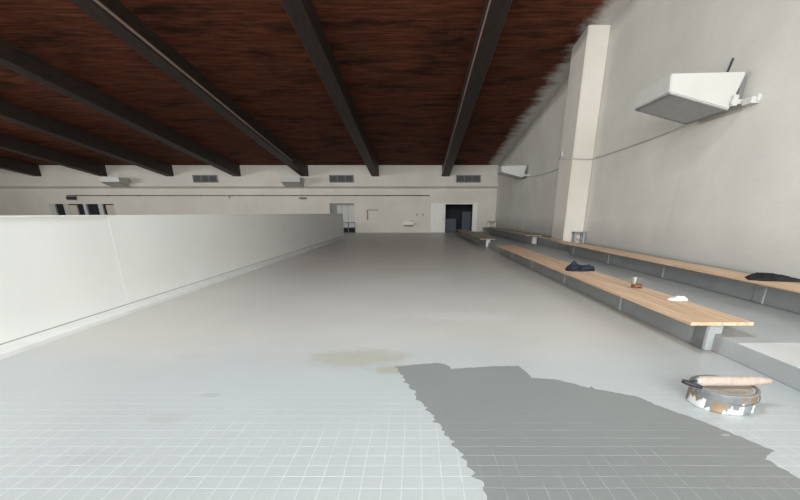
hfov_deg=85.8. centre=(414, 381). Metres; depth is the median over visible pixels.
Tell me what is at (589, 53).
pilaster
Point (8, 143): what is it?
ceiling beam
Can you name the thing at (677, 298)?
tissue
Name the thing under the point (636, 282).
plastic cup
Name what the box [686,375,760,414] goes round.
paint can
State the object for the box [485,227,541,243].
bench
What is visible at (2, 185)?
trim
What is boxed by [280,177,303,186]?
floodlight
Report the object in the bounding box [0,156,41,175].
ceiling beam
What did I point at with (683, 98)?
floodlight
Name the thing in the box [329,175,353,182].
air vent
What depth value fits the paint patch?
2.99 m
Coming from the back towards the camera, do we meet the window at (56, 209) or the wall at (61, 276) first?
the window at (56, 209)
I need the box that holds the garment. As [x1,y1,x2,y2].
[745,272,799,281]
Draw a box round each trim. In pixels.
[0,183,497,188]
[482,227,799,282]
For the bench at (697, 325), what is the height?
0.372 m
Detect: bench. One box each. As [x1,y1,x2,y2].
[456,229,494,246]
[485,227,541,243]
[497,245,753,349]
[534,235,799,313]
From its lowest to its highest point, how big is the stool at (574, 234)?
0.410 m
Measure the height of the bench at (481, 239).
0.372 m
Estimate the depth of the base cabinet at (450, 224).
36.56 m
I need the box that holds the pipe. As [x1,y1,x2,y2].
[66,195,429,198]
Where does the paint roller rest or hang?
on the paint can
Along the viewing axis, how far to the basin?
34.95 m
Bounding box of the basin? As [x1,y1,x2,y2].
[404,220,412,225]
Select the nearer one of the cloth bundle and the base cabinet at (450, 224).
the cloth bundle
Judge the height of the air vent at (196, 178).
0.560 m
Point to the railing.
(348, 227)
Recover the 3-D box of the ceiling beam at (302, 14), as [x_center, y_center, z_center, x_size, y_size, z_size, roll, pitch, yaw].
[-3.372,-12.525,18.323,0.600,4.591,31.868,0,21,1]
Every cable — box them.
[529,122,693,176]
[727,58,733,71]
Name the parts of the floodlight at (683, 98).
plate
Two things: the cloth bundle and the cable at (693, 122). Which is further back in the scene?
the cable at (693, 122)
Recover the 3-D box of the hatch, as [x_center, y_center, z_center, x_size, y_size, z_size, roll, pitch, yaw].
[-3.460,-13.545,34.979,0.920,0.790,0.087,0,21,0]
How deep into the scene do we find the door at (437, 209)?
35.03 m
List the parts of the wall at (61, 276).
cap rail, panel, panel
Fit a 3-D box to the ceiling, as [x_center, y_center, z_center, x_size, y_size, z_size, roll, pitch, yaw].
[-13.575,-10.253,7.722,40.850,6.559,53.856,0,21,0]
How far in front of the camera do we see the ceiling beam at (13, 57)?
19.75 m
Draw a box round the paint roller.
[681,376,771,388]
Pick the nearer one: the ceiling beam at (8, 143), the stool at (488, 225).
the ceiling beam at (8, 143)
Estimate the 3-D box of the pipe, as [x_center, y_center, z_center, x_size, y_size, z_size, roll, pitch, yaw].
[-13.350,-14.803,34.489,29.100,0.270,0.082,0,21,0]
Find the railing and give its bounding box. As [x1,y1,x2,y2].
[343,222,355,232]
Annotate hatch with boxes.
[367,210,377,219]
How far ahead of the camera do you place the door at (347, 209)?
35.08 m
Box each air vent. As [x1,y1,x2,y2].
[192,175,217,182]
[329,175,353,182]
[456,175,480,182]
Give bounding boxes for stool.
[487,221,495,226]
[571,232,585,242]
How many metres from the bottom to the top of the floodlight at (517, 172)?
0.660 m
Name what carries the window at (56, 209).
in the wall at (393, 211)
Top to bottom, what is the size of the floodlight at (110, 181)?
0.660 m
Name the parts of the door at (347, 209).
frame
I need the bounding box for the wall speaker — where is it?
[66,196,76,199]
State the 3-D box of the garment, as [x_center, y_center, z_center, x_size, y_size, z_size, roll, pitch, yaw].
[5.332,-1.575,6.442,0.680,0.090,0.490,6,22,14]
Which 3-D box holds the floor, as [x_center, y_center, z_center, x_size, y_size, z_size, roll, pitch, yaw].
[-13.575,-3.110,12.474,40.850,0.300,57.500,0,21,0]
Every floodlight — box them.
[99,177,129,186]
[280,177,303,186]
[497,165,529,179]
[635,72,761,124]
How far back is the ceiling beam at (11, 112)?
25.01 m
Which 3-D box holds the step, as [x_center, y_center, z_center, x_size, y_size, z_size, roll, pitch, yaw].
[5.010,-2.049,9.078,3.080,0.200,50.400,0,21,0]
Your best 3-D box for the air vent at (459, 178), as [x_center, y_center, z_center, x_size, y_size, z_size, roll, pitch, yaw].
[4.220,-16.022,34.024,1.960,0.560,0.060,0,21,0]
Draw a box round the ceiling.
[0,0,630,164]
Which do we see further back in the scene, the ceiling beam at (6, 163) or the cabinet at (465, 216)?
the cabinet at (465, 216)
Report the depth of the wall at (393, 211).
34.42 m
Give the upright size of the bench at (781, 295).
0.372 m
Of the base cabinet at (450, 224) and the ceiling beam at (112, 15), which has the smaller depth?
the ceiling beam at (112, 15)
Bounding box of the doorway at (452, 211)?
[445,204,471,230]
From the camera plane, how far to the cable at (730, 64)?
8.88 m
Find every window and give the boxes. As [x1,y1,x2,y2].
[49,204,115,214]
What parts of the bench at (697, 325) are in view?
post, post, post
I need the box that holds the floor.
[0,231,799,499]
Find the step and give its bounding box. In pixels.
[472,231,799,390]
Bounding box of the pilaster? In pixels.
[551,25,610,242]
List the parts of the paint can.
lid, bail handle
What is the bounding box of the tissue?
[667,296,687,300]
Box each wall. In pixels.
[0,165,498,232]
[0,214,348,359]
[495,0,799,278]
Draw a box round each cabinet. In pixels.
[445,219,455,231]
[461,212,470,230]
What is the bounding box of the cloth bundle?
[565,261,594,270]
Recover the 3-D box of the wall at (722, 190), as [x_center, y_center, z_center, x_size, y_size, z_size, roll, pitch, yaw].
[6.700,-7.923,8.634,0.300,11.463,53.856,0,21,0]
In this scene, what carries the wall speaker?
attached to the wall at (393, 211)
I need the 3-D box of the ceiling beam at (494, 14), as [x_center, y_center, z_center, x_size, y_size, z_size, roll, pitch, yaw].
[2.406,-9.774,7.751,0.648,7.173,53.559,0,21,0]
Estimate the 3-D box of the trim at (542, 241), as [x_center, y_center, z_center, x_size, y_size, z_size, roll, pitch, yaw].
[6.055,-2.820,10.470,0.990,0.220,53.556,0,21,0]
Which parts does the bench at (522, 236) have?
post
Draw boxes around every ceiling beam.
[0,37,240,175]
[0,99,173,175]
[0,133,106,175]
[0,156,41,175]
[69,0,308,175]
[280,0,378,175]
[441,0,512,175]
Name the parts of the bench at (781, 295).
rail, post, post, post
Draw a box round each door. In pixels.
[330,203,354,231]
[431,203,477,232]
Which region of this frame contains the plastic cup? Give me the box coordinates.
[630,277,644,288]
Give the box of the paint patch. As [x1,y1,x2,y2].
[396,363,799,499]

